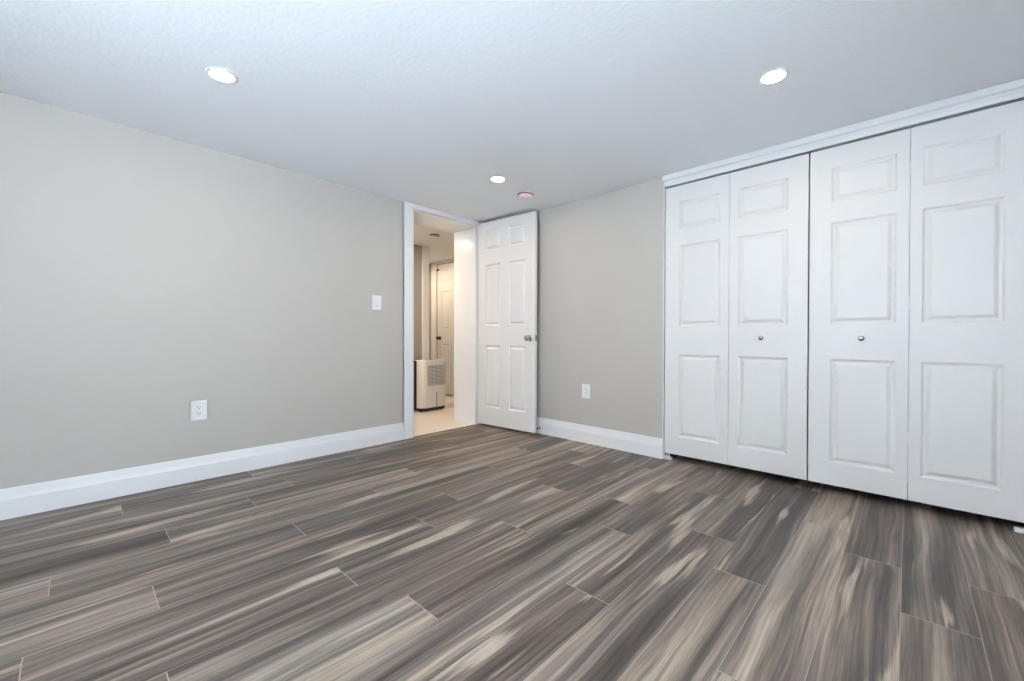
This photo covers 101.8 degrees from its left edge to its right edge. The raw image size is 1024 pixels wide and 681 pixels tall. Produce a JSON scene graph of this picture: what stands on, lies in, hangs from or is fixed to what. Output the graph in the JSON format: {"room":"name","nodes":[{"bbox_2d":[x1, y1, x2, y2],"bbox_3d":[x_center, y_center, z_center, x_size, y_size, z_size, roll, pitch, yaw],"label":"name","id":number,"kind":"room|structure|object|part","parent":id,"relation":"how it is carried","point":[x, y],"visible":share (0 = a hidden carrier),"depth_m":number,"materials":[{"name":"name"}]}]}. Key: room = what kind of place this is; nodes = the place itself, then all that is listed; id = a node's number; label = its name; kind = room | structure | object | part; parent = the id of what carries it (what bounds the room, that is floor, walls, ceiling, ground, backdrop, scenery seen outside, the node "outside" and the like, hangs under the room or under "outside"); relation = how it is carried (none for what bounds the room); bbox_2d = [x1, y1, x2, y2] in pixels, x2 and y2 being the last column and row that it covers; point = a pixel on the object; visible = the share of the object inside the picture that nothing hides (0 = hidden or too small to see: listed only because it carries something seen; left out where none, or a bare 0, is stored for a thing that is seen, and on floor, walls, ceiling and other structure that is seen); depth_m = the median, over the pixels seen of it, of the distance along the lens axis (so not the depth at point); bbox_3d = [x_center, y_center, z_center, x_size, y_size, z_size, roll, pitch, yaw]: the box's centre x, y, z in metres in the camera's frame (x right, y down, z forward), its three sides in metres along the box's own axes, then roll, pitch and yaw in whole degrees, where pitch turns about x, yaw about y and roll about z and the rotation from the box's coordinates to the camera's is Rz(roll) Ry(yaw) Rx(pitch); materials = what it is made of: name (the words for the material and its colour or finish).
{"room":"empty bedroom","nodes":[
{"label":"empty bedroom","id":0,"kind":"room"},
{"bbox_2d":[0,92,476,488],"bbox_3d":[-1.621,-0.182,3.439,0.368,2.186,5.550,1,1,44],"label":"wall","id":1,"kind":"structure","parent":0,"point":[144,276],"depth_m":2.63,"materials":[{"name":"grey paint"}]},
{"bbox_2d":[191,400,206,420],"bbox_3d":[-2.048,0.456,2.723,0.009,0.128,0.086,1,1,44],"label":"wall outlet","id":2,"kind":"object","parent":1,"relation":"attached to","point":[198,408],"visible":1,"depth_m":2.72,"materials":[{"name":"white plastic"}]},
{"bbox_2d":[0,422,403,520],"bbox_3d":[-2.146,0.838,2.619,0.015,0.156,3.331,1,1,44],"label":"baseboard","id":3,"kind":"structure","parent":1,"relation":"attached to","point":[24,500],"depth_m":2.63,"materials":[{"name":"white paint"}]},
{"bbox_2d":[372,295,380,309],"bbox_3d":[-1.178,-0.329,3.629,0.010,0.126,0.086,1,1,44],"label":"light switch","id":4,"kind":"object","parent":1,"relation":"attached to","point":[376,300],"visible":1,"depth_m":3.62,"materials":[{"name":"white plastic"}]},
{"bbox_2d":[403,201,481,439],"bbox_3d":[-0.784,-0.186,4.303,0.390,2.185,0.993,1,1,44],"label":"door frame","id":5,"kind":"structure","parent":1,"relation":"attached to","point":[465,234],"depth_m":4.48,"materials":[{"name":"white paint"}]},
{"bbox_2d":[477,211,536,432],"bbox_3d":[-0.062,-0.178,4.243,0.778,2.130,0.169,0,1,39],"label":"door","id":6,"kind":"structure","parent":5,"relation":"attached to","point":[507,247],"depth_m":4.20,"materials":[{"name":"white paint"}]},
{"bbox_3d":[0.150,-0.024,4.006,0.064,0.064,0.067,0,1,39],"label":"knob","id":7,"kind":"part","parent":6,"relation":"part of","materials":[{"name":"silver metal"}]},
{"bbox_2d":[414,244,421,359],"bbox_3d":[-2.195,-0.193,4.757,0.120,2.186,2.670,1,1,44],"label":"wall","id":8,"kind":"structure","parent":0,"point":[417,248],"depth_m":5.64,"materials":[{"name":"paint"}]},
{"bbox_2d":[422,246,428,359],"bbox_3d":[-1.234,-0.198,5.766,0.142,2.185,0.115,1,1,44],"label":"door frame","id":9,"kind":"structure","parent":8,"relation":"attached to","point":[425,250],"depth_m":5.71,"materials":[{"name":"white paint"}]},
{"bbox_2d":[429,262,453,395],"bbox_3d":[-0.840,-0.203,6.609,2.870,2.186,0.120,1,1,44],"label":"wall","id":10,"kind":"structure","parent":0,"point":[449,262],"depth_m":7.04,"materials":[{"name":"paint"}]},
{"bbox_2d":[431,259,453,358],"bbox_3d":[-0.970,-0.203,6.632,1.050,2.185,0.025,1,1,44],"label":"door frame","id":11,"kind":"structure","parent":10,"relation":"attached to","point":[433,265],"depth_m":6.93,"materials":[{"name":"white paint"}]},
{"bbox_2d":[436,262,453,394],"bbox_3d":[-0.972,-0.187,6.623,0.774,2.117,0.102,1,1,44],"label":"door","id":12,"kind":"structure","parent":10,"relation":"in","point":[445,337],"depth_m":6.72,"materials":[{"name":"white paint"}]},
{"bbox_2d":[0,394,1023,680],"bbox_3d":[-0.998,0.945,3.059,7.550,0.061,5.550,1,1,44],"label":"floor","id":13,"kind":"structure","parent":0,"point":[480,552],"depth_m":1.64,"materials":[{"name":"grey laminate"}]},
{"bbox_2d":[414,359,444,411],"bbox_3d":[-1.121,0.572,5.402,0.306,0.651,0.440,1,1,41],"label":"dehumidifier","id":14,"kind":"object","parent":13,"relation":"on","point":[429,374],"visible":0.9,"depth_m":5.26,"materials":[{"name":"white plastic"}]},
{"bbox_2d":[428,364,443,385],"bbox_3d":[-0.975,0.443,5.347,0.005,0.258,0.268,1,1,41],"label":"grille","id":15,"kind":"object","parent":14,"relation":"attached to","point":[435,371],"depth_m":5.34,"materials":[{"name":"white plastic"}]},
{"bbox_2d":[414,425,472,436],"bbox_3d":[-0.660,0.906,4.193,0.012,0.004,0.774,1,1,44],"label":"threshold","id":16,"kind":"object","parent":13,"relation":"on","point":[470,425],"visible":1,"depth_m":4.14,"materials":[{"name":"brown metal"}]},
{"bbox_2d":[664,453,672,459],"bbox_3d":[1.209,0.895,3.224,0.058,0.048,0.030,1,1,44],"label":"pivot bracket","id":17,"kind":"object","parent":13,"relation":"on","point":[668,457],"visible":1,"depth_m":3.21,"materials":[{"name":"white plastic"}]},
{"bbox_2d":[1013,526,1023,533],"bbox_3d":[2.484,0.907,2.011,0.075,0.048,0.030,1,1,44],"label":"pivot bracket","id":18,"kind":"object","parent":13,"relation":"on","point":[1015,528],"visible":1,"depth_m":2.02,"materials":[{"name":"white plastic"}]},
{"bbox_2d":[0,0,1023,263],"bbox_3d":[-0.956,-1.330,2.973,7.700,0.120,5.800,1,1,44],"label":"ceiling","id":19,"kind":"structure","parent":0,"point":[419,102],"depth_m":1.99,"materials":[{"name":"white paint"}]},
{"bbox_2d":[205,66,237,83],"bbox_3d":[-1.381,-1.261,1.983,0.128,0.006,0.128,1,1,44],"label":"recessed light","id":20,"kind":"object","parent":19,"relation":"in","point":[219,74],"visible":1,"depth_m":1.98,"materials":[{"name":"white plastic"}]},
{"bbox_2d":[210,70,233,81],"bbox_3d":[-1.381,-1.261,1.983,0.094,0.004,0.094,0,0,-20],"label":"diffuser","id":21,"kind":"object","parent":20,"relation":"attached to","point":[218,75],"depth_m":1.98,"materials":[{"name":"white plastic"}]},
{"bbox_2d":[430,234,438,238],"bbox_3d":[-0.941,-1.264,5.057,0.118,0.042,0.118,1,1,44],"label":"smoke detector","id":22,"kind":"object","parent":19,"relation":"attached to","point":[434,236],"visible":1,"depth_m":5.02,"materials":[{"name":"white plastic"}]},
{"bbox_2d":[490,176,505,182],"bbox_3d":[-0.111,-1.267,3.273,0.128,0.006,0.128,1,1,44],"label":"recessed light","id":23,"kind":"object","parent":19,"relation":"in","point":[498,179],"visible":1,"depth_m":3.27,"materials":[{"name":"white plastic"}]},
{"bbox_2d":[492,177,503,181],"bbox_3d":[-0.111,-1.267,3.273,0.094,0.004,0.094,0,0,17],"label":"diffuser","id":24,"kind":"object","parent":23,"relation":"attached to","point":[494,179],"depth_m":3.27,"materials":[{"name":"white plastic"}]},
{"bbox_2d":[517,191,532,199],"bbox_3d":[0.116,-1.251,3.610,0.138,0.042,0.138,1,1,44],"label":"smoke detector","id":25,"kind":"object","parent":19,"relation":"attached to","point":[525,195],"visible":1,"depth_m":3.57,"materials":[{"name":"white plastic"}]},
{"bbox_2d":[758,67,789,84],"bbox_3d":[1.244,-1.254,1.980,0.128,0.006,0.128,1,1,44],"label":"recessed light","id":26,"kind":"object","parent":19,"relation":"in","point":[775,75],"visible":1,"depth_m":1.97,"materials":[{"name":"white plastic"}]},
{"bbox_2d":[762,71,784,82],"bbox_3d":[1.244,-1.255,1.980,0.094,0.004,0.094,0,0,-20],"label":"diffuser","id":27,"kind":"object","parent":26,"relation":"attached to","point":[769,76],"depth_m":1.98,"materials":[{"name":"white plastic"}]},
{"bbox_2d":[537,177,663,438],"bbox_3d":[1.340,-0.173,3.157,4.312,2.186,0.120,1,1,44],"label":"wall","id":28,"kind":"structure","parent":0,"point":[600,258],"depth_m":3.60,"materials":[{"name":"grey paint"}]},
{"bbox_2d":[582,384,589,398],"bbox_3d":[0.661,0.453,3.716,0.088,0.126,0.009,1,1,44],"label":"wall outlet","id":29,"kind":"object","parent":28,"relation":"attached to","point":[585,387],"visible":1,"depth_m":3.71,"materials":[{"name":"white plastic"}]},
{"bbox_2d":[536,417,662,458],"bbox_3d":[0.449,0.835,3.916,1.981,0.156,0.015,1,1,44],"label":"baseboard","id":30,"kind":"structure","parent":28,"relation":"attached to","point":[650,446],"depth_m":3.58,"materials":[{"name":"white paint"}]},
{"bbox_2d":[663,187,667,458],"bbox_3d":[1.882,-0.148,2.639,1.840,2.146,0.122,1,1,44],"label":"trim","id":31,"kind":"structure","parent":28,"relation":"attached to","point":[664,453],"depth_m":3.23,"materials":[{"name":"white paint"}]},
{"bbox_2d":[663,78,1023,186],"bbox_3d":[2.013,-1.217,2.414,2.328,0.083,0.028,1,1,44],"label":"trim","id":32,"kind":"structure","parent":28,"relation":"attached to","point":[1012,90],"depth_m":2.39,"materials":[{"name":"white paint"}]},
{"bbox_2d":[666,97,1023,188],"bbox_3d":[1.859,-1.178,2.604,1.824,0.018,0.025,1,1,44],"label":"closet track","id":33,"kind":"object","parent":28,"relation":"attached to","point":[1019,99],"visible":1,"depth_m":2.41,"materials":[{"name":"grey metal"}]},
{"bbox_2d":[664,154,809,479],"bbox_3d":[1.515,-0.151,2.909,0.908,2.043,0.068,1,1,44],"label":"bifold door","id":34,"kind":"structure","parent":33,"relation":"hanging from","point":[737,250],"depth_m":2.86,"materials":[{"name":"white paint"}]},
{"bbox_3d":[1.361,-0.149,3.077,0.453,2.036,0.032,1,1,44],"label":"door","id":35,"kind":"part","parent":34,"relation":"part of","materials":[{"name":"white paint"}]},
{"bbox_3d":[1.691,-0.146,2.763,0.453,2.036,0.032,1,1,44],"label":"door","id":36,"kind":"part","parent":34,"relation":"part of","materials":[{"name":"white paint"}]},
{"bbox_2d":[808,100,1023,522],"bbox_3d":[2.176,-0.145,2.281,0.900,2.043,0.068,1,1,44],"label":"bifold door","id":37,"kind":"structure","parent":33,"relation":"hanging from","point":[961,427],"depth_m":2.24,"materials":[{"name":"white paint"}]},
{"bbox_3d":[2.023,-0.143,2.447,0.448,2.036,0.032,1,1,44],"label":"door","id":38,"kind":"part","parent":37,"relation":"part of","materials":[{"name":"white paint"}]},
{"bbox_3d":[2.350,-0.140,2.136,0.448,2.036,0.032,1,1,44],"label":"door","id":39,"kind":"part","parent":37,"relation":"part of","materials":[{"name":"white paint"}]}
]}

